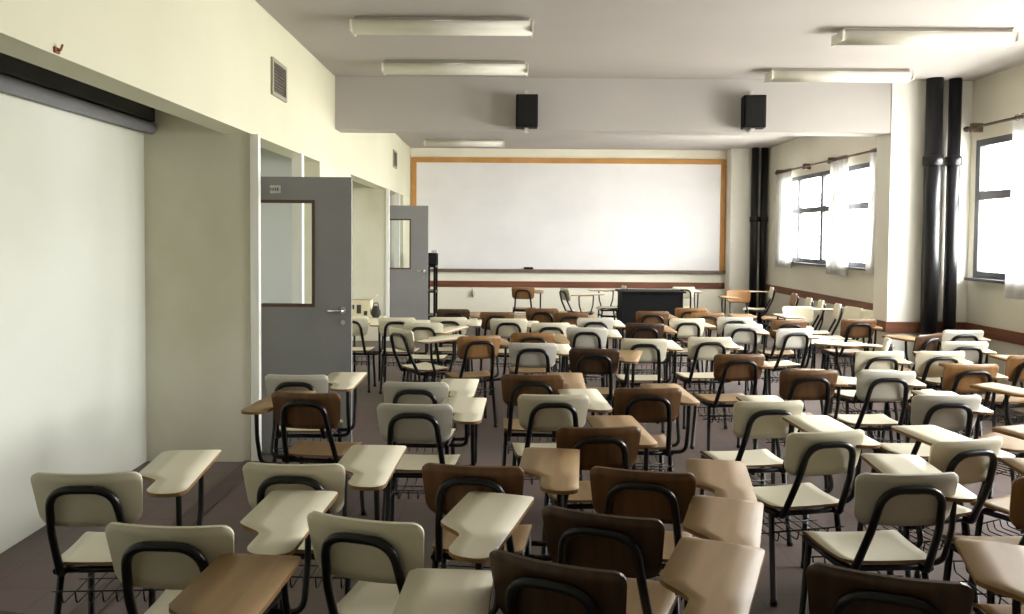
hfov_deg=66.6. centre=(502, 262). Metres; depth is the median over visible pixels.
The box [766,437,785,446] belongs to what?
basket
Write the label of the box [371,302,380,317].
shoulder bag
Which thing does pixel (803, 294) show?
rail
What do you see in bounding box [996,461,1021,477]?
basket
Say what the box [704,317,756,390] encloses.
chair
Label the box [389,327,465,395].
chair
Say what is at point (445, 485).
chair
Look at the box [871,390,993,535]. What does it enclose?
chair
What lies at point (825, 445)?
chair
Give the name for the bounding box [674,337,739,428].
chair
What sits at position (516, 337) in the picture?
chair
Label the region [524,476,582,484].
basket
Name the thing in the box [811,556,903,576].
basket
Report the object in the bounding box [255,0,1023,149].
ceiling
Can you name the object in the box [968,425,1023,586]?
chair
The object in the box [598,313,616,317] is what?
basket
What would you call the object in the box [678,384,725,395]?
basket
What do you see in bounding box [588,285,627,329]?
chair
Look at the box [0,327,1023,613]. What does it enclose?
floor
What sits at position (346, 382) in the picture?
chair
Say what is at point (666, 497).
chair
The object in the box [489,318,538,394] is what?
chair
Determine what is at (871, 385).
chair
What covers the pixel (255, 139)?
trim
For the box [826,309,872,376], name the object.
chair
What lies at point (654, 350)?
chair
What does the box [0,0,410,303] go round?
wall
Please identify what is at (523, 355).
chair
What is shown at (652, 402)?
chair
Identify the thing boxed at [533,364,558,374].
basket
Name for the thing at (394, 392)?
chair
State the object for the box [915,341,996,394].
chair
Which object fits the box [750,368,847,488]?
chair
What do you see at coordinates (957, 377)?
chair
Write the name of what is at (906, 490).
chair
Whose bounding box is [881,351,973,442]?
chair
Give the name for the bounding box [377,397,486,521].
chair
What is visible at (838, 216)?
curtain
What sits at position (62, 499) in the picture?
chair
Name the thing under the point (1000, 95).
wall
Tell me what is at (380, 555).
chair
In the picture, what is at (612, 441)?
chair
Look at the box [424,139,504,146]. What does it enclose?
ceiling lamp
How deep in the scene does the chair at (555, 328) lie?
7.68 m
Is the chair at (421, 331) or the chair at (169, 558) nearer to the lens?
the chair at (169, 558)
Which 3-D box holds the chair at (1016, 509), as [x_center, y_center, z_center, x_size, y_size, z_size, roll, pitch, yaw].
[2.102,1.171,3.070,0.568,0.821,0.620,0,2,0]
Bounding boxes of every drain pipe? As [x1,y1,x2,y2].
[749,147,758,321]
[758,148,767,323]
[920,77,943,388]
[942,78,962,331]
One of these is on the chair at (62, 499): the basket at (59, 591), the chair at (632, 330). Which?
the basket at (59, 591)
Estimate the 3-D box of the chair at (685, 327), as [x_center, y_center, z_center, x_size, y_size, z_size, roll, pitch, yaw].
[1.972,0.981,8.473,0.543,0.821,0.633,0,2,-6]
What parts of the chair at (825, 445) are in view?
leg, seat, seat frame, leg, backrest, leg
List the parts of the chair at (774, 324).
leg, seat, seat frame, backrest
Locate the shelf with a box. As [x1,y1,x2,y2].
[428,289,437,292]
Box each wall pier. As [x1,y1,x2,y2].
[144,109,250,461]
[352,181,385,340]
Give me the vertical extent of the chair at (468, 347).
0.821 m
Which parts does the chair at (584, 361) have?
backrest, seat, leg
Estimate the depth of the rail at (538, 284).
15.30 m
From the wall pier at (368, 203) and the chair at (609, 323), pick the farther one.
the wall pier at (368, 203)
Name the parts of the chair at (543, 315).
backrest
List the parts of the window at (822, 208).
sill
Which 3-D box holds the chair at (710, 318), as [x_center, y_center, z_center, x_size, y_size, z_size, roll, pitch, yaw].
[2.385,0.962,9.117,0.568,0.821,0.620,0,2,-2]
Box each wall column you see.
[724,148,760,323]
[872,80,972,390]
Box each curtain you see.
[774,168,791,267]
[826,155,848,275]
[865,148,876,273]
[1004,113,1023,299]
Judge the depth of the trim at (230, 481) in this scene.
4.62 m
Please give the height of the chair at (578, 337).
0.821 m
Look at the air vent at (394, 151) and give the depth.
12.98 m
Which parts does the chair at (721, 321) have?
leg, backrest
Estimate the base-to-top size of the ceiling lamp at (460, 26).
0.120 m
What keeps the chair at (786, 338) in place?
on the floor
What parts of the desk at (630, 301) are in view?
panel, panel, panel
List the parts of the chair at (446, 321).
seat, seat frame, backrest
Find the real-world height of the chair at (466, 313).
0.821 m
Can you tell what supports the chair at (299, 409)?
on the floor
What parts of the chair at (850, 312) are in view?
leg, seat, backrest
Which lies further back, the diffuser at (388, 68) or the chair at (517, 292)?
the chair at (517, 292)
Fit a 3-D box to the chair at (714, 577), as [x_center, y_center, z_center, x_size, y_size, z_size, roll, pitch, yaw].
[0.341,1.189,2.196,0.693,0.821,0.560,1,2,24]
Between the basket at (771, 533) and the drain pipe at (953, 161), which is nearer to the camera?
the basket at (771, 533)
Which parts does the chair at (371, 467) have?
backrest, seat frame, seat, leg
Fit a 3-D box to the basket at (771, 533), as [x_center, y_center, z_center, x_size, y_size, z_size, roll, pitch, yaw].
[1.374,1.245,3.740,0.370,0.056,0.316,0,2,-12]
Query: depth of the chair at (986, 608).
2.60 m
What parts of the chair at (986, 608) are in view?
seat frame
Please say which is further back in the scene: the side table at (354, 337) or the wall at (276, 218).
the side table at (354, 337)
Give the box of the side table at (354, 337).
[353,316,385,380]
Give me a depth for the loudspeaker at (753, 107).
8.16 m
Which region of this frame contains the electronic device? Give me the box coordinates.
[428,250,437,265]
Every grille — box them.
[517,95,536,124]
[745,96,764,125]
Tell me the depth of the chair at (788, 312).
9.70 m
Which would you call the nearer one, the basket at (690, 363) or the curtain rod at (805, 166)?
the basket at (690, 363)
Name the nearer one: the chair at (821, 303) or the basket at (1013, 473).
the basket at (1013, 473)
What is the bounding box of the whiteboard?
[411,157,725,273]
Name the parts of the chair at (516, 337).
seat, backrest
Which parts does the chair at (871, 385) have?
seat, seat frame, leg, backrest, leg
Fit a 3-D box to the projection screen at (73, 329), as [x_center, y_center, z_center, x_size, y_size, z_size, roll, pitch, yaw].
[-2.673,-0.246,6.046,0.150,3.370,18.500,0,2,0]
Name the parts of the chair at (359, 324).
backrest, seat, seat frame, leg, leg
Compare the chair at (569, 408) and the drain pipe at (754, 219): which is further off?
the drain pipe at (754, 219)
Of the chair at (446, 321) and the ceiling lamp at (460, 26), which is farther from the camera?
the chair at (446, 321)
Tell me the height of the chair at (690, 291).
0.821 m
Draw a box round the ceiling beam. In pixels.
[335,76,891,136]
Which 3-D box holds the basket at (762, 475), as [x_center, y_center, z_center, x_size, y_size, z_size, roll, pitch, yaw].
[1.353,1.223,4.370,0.370,0.056,0.316,0,2,-8]
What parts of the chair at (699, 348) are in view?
leg, seat, seat frame, backrest, leg, leg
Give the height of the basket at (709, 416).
0.056 m
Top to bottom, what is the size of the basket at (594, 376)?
0.056 m
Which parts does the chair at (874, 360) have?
seat, leg, seat frame, leg, backrest, leg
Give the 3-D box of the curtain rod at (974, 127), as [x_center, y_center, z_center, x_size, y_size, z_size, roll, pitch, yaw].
[4.975,-1.315,5.116,0.129,0.095,6.460,0,2,0]
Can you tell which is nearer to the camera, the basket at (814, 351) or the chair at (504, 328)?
the chair at (504, 328)
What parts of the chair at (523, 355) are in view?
backrest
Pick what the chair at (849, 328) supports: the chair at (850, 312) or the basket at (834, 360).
the basket at (834, 360)
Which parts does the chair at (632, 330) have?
leg, backrest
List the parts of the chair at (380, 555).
backrest, seat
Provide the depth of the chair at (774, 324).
8.14 m
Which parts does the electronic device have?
screen panel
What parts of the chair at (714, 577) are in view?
backrest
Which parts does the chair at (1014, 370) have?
seat, leg, seat frame, backrest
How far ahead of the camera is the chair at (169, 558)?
2.31 m
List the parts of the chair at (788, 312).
backrest, leg, leg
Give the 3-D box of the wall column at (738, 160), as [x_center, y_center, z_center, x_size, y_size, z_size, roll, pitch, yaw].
[4.694,-0.508,15.115,0.680,3.370,0.350,0,2,0]
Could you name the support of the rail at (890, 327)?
attached to the wall column at (900, 152)
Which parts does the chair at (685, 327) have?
leg, seat, seat frame, backrest, leg, leg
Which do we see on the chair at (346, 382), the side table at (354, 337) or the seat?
the seat
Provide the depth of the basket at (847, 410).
6.18 m
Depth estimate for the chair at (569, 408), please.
4.22 m
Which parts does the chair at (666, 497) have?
backrest, seat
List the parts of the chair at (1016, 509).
leg, seat frame, seat, leg, backrest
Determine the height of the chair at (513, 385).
0.821 m
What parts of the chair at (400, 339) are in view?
backrest, seat, seat frame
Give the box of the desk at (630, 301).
[615,289,685,337]
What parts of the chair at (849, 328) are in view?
leg, leg, seat frame, seat, leg, backrest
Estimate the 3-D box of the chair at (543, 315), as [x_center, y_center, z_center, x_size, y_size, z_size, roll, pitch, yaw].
[0.522,0.935,9.481,0.543,0.821,0.633,0,2,0]
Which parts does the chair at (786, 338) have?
leg, seat frame, seat, backrest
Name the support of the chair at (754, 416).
on the floor
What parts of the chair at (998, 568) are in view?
backrest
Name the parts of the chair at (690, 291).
backrest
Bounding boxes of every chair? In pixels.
[0,553,300,613]
[31,450,220,613]
[105,490,337,613]
[241,390,365,516]
[243,445,405,608]
[265,372,366,463]
[307,491,533,613]
[352,317,382,392]
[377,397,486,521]
[378,317,429,393]
[383,379,478,495]
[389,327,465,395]
[392,568,492,613]
[403,322,468,396]
[422,447,579,569]
[430,317,481,381]
[437,309,480,375]
[444,335,510,429]
[479,312,525,378]
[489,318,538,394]
[489,537,764,613]
[501,372,585,465]
[507,343,570,440]
[508,332,569,374]
[511,287,543,313]
[512,389,611,524]
[526,308,566,371]
[526,323,576,374]
[541,415,656,562]
[542,495,763,613]
[550,312,596,382]
[559,287,604,314]
[566,327,621,396]
[569,348,642,414]
[577,318,624,386]
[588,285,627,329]
[589,458,756,609]
[614,383,699,471]
[615,338,682,432]
[618,323,676,387]
[634,311,677,379]
[656,318,715,392]
[667,308,711,373]
[672,287,701,307]
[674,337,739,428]
[679,312,724,379]
[690,354,773,450]
[700,395,804,546]
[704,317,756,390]
[709,324,769,403]
[718,290,756,321]
[743,287,775,329]
[750,328,818,410]
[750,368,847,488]
[753,415,879,606]
[757,320,813,394]
[761,293,798,347]
[772,306,825,369]
[774,297,813,355]
[784,300,825,359]
[799,453,976,613]
[800,303,843,368]
[806,538,1023,613]
[810,306,862,369]
[814,337,893,438]
[821,319,881,389]
[823,369,925,491]
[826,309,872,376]
[828,351,912,442]
[857,425,1014,610]
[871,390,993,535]
[872,333,942,423]
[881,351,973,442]
[906,363,1007,442]
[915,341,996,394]
[936,330,990,390]
[942,457,1023,604]
[957,382,1023,528]
[962,355,1023,435]
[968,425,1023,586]
[973,603,1023,613]
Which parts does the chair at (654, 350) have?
seat, seat frame, backrest, leg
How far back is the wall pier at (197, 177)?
5.67 m
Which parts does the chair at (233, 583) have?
backrest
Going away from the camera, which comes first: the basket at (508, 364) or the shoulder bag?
the basket at (508, 364)
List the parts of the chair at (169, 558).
backrest, seat, seat frame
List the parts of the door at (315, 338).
plate, handle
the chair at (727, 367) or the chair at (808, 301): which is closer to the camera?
the chair at (727, 367)
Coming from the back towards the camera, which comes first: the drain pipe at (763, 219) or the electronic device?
the drain pipe at (763, 219)
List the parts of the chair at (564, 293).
backrest, seat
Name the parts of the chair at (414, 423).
leg, leg, backrest, seat frame, seat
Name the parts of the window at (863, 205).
sill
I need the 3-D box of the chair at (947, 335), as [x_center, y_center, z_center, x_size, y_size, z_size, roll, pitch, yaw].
[4.396,1.030,7.588,0.568,0.821,0.620,0,2,0]
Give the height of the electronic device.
0.270 m
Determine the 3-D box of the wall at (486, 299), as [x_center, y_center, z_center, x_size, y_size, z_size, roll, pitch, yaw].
[1.269,-0.542,15.365,8.030,3.370,0.150,0,2,0]
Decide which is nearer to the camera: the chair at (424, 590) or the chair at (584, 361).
the chair at (424, 590)
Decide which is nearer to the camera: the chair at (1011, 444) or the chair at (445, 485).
the chair at (445, 485)
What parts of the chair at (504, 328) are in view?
seat, backrest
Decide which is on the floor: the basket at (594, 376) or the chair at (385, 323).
the chair at (385, 323)
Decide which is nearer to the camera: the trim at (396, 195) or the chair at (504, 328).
the chair at (504, 328)
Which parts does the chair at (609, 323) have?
backrest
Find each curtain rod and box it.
[775,149,875,174]
[963,115,1023,131]
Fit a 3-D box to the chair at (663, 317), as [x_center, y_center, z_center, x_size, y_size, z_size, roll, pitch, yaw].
[1.771,0.953,9.248,0.543,0.821,0.633,0,2,-2]
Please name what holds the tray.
on the whiteboard
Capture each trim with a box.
[69,460,260,613]
[250,134,303,460]
[386,189,399,340]
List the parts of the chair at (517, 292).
seat frame, backrest, seat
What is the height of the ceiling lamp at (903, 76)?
0.120 m
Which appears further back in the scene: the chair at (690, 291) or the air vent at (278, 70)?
the chair at (690, 291)
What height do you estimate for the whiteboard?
2.230 m
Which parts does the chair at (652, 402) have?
backrest, seat, seat frame, leg, leg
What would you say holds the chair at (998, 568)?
on the floor
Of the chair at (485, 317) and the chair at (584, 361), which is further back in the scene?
the chair at (485, 317)
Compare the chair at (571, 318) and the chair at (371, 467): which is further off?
the chair at (571, 318)
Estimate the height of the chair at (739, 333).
0.821 m
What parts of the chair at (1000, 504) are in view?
leg, seat, seat frame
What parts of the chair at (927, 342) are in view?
backrest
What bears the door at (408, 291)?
in the wall at (206, 63)
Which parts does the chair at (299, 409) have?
backrest, seat frame, seat, leg, leg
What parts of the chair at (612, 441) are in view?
leg, seat frame, seat, backrest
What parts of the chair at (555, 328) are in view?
backrest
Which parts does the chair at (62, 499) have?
leg, seat frame, seat, backrest, leg, leg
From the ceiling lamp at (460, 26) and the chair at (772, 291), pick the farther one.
the chair at (772, 291)
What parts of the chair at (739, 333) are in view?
leg, backrest, leg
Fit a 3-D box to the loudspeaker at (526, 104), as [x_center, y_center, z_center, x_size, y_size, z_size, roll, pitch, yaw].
[0.252,-1.623,8.272,0.230,0.460,0.233,0,2,0]
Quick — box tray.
[430,269,724,273]
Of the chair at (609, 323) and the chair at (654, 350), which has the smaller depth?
the chair at (654, 350)
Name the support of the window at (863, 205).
in the wall at (1000, 95)
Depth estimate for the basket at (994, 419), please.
5.95 m
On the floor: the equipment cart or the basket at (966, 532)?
the equipment cart
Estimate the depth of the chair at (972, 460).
3.38 m
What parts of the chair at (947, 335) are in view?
backrest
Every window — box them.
[791,170,829,266]
[847,162,869,270]
[964,133,1012,283]
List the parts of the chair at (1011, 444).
leg, seat, leg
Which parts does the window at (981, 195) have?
sill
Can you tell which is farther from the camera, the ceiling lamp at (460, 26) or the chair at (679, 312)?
the chair at (679, 312)
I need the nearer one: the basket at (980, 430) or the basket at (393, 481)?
the basket at (393, 481)
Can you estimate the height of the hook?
0.038 m
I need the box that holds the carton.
[352,295,377,317]
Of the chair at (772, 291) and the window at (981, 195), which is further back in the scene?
the chair at (772, 291)
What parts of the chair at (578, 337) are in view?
backrest, leg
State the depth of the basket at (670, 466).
4.65 m
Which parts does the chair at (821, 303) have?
backrest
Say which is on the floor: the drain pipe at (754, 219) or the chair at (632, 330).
the chair at (632, 330)
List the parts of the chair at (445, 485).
leg, leg, backrest, seat frame, seat, leg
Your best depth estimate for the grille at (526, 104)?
8.16 m
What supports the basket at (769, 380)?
on the chair at (786, 338)
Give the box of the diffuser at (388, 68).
[383,63,526,74]
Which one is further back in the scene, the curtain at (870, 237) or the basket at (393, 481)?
the curtain at (870, 237)
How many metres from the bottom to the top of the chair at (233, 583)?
0.821 m
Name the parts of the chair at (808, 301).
backrest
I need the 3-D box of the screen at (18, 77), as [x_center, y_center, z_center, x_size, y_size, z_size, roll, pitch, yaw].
[-2.542,-1.061,1.292,0.096,0.566,8.655,0,2,0]
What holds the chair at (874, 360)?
on the floor
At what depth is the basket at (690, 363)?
8.36 m
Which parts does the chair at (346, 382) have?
leg, backrest, seat frame, seat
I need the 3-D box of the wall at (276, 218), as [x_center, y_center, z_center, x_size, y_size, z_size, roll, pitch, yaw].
[-2.309,-0.095,7.827,0.580,2.950,0.150,0,2,0]
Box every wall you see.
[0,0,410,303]
[261,148,291,302]
[390,195,391,267]
[410,148,726,319]
[765,64,1023,412]
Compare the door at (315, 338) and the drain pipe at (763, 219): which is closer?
the door at (315, 338)
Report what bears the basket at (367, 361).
on the chair at (359, 324)
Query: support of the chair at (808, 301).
on the floor
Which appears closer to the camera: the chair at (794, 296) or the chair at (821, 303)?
the chair at (821, 303)
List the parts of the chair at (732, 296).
backrest, seat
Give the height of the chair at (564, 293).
0.821 m
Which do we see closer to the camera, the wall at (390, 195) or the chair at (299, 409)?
the chair at (299, 409)
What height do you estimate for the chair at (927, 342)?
0.821 m
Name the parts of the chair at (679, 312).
backrest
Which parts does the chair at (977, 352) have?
seat, seat frame, backrest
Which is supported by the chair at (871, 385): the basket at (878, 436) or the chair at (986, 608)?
the basket at (878, 436)
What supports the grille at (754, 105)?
attached to the loudspeaker at (753, 107)
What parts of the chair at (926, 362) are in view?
leg, leg, seat, backrest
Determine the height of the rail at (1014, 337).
0.120 m
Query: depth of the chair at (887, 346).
6.85 m
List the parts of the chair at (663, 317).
backrest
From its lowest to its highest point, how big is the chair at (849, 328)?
0.821 m
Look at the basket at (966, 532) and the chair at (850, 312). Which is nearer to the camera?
the basket at (966, 532)
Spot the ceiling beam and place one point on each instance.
(449, 105)
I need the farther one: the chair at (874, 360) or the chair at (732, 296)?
the chair at (732, 296)
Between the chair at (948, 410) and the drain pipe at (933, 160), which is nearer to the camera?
the chair at (948, 410)
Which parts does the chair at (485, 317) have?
backrest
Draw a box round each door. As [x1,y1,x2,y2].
[261,177,351,452]
[389,205,427,337]
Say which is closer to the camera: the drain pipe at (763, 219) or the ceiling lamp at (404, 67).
the ceiling lamp at (404, 67)
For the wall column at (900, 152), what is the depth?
8.43 m
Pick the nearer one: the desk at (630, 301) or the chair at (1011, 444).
the chair at (1011, 444)
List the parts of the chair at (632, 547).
backrest, seat, seat frame, leg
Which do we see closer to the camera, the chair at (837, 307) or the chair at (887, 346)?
the chair at (887, 346)
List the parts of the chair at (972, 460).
leg, leg, leg, seat frame, seat, backrest, leg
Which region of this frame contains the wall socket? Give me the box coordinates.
[470,289,474,296]
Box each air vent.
[271,57,286,102]
[393,149,396,168]
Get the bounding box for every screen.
[0,52,156,133]
[0,91,146,553]
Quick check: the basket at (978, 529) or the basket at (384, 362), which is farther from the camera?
the basket at (384, 362)
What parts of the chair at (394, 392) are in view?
leg, backrest, seat frame, seat, leg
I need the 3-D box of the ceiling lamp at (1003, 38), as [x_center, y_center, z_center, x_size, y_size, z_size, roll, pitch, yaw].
[3.434,-1.838,6.359,1.426,0.120,0.220,0,2,0]
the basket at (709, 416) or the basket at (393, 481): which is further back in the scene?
the basket at (709, 416)
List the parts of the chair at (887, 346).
leg, seat frame, seat, backrest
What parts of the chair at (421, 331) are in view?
leg, backrest, seat frame, seat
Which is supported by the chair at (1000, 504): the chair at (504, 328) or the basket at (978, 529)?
the basket at (978, 529)
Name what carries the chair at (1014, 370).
on the floor
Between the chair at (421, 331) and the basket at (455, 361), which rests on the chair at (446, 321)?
the basket at (455, 361)
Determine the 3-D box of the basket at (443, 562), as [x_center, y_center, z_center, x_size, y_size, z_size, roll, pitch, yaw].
[-0.089,1.253,3.198,0.370,0.056,0.316,1,2,6]
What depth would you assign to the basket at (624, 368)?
7.99 m
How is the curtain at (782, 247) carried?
hanging from the curtain rod at (805, 166)
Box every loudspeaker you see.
[516,90,537,132]
[741,91,766,133]
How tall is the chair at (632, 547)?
0.821 m
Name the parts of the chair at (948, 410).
leg, seat frame, leg, seat, backrest, leg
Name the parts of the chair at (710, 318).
leg, backrest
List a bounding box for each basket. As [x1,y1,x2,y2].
[52,565,164,602]
[290,564,348,588]
[352,356,370,365]
[381,358,406,366]
[383,472,424,498]
[401,376,444,381]
[435,357,467,365]
[439,560,490,569]
[476,382,494,394]
[494,359,512,367]
[503,437,554,453]
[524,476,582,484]
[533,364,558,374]
[583,375,601,381]
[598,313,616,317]
[621,364,656,374]
[629,455,673,471]
[661,358,699,366]
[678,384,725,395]
[697,407,732,422]
[747,467,788,486]
[759,371,780,382]
[761,509,843,540]
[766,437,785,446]
[796,347,820,353]
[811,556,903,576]
[824,358,854,367]
[831,403,891,415]
[864,524,974,551]
[867,431,902,442]
[953,560,1023,604]
[954,429,983,436]
[975,519,1023,535]
[986,407,1023,422]
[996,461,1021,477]
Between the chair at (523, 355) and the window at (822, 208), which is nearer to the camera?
the chair at (523, 355)
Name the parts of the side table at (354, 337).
leg, leg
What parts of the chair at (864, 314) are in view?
leg, leg, seat, backrest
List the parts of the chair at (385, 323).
leg, leg, backrest, seat frame, seat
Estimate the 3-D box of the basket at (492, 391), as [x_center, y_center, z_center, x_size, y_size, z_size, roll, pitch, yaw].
[-0.291,1.122,6.925,0.370,0.056,0.316,0,2,-18]
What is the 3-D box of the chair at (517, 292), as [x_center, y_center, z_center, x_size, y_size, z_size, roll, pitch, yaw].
[0.413,0.802,13.277,0.543,0.821,0.633,1,2,4]
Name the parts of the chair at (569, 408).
leg, seat frame, seat, backrest, leg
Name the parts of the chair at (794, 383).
leg, leg, backrest, leg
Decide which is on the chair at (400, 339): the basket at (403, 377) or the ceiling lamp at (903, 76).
the basket at (403, 377)
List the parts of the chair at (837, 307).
seat, backrest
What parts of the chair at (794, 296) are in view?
leg, leg, seat, backrest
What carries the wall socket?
attached to the wall at (486, 299)
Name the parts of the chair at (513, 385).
leg, seat, seat frame, backrest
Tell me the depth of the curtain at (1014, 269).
7.47 m
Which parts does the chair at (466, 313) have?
backrest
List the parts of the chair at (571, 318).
backrest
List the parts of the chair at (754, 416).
seat, seat frame, leg, backrest, leg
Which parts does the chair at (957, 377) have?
leg, backrest, leg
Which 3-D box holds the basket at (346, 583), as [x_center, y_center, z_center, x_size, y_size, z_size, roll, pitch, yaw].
[-0.776,1.248,3.202,0.370,0.056,0.316,0,2,2]
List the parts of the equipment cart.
post, post, post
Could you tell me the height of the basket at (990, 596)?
0.056 m
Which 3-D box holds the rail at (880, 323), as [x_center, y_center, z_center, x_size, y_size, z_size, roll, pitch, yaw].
[4.153,0.690,8.628,0.025,0.120,0.320,0,2,0]
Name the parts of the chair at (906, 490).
leg, seat, seat frame, backrest, leg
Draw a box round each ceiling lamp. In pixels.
[349,17,533,37]
[381,60,528,76]
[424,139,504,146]
[764,68,914,83]
[831,28,1019,47]
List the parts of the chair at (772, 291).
seat, backrest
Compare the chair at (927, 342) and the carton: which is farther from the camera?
the carton
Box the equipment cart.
[428,265,437,319]
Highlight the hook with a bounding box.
[53,44,63,53]
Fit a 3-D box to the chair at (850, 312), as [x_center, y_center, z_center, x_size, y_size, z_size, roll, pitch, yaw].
[4.146,0.956,9.661,0.522,0.821,0.416,0,2,-7]
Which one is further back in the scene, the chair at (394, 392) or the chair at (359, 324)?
the chair at (359, 324)
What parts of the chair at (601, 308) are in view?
seat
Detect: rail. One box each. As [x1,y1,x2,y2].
[430,281,724,288]
[766,284,872,309]
[871,318,885,331]
[884,322,964,332]
[965,322,1023,345]
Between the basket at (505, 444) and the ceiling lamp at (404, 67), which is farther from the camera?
the ceiling lamp at (404, 67)
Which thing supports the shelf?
attached to the equipment cart
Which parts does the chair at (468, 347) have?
seat, seat frame, backrest, leg, leg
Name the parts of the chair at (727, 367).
leg, leg, seat frame, seat, leg, backrest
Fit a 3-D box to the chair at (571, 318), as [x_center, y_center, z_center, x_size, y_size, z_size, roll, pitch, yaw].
[0.823,0.954,9.015,0.543,0.821,0.633,0,2,0]
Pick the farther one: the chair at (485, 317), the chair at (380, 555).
the chair at (485, 317)

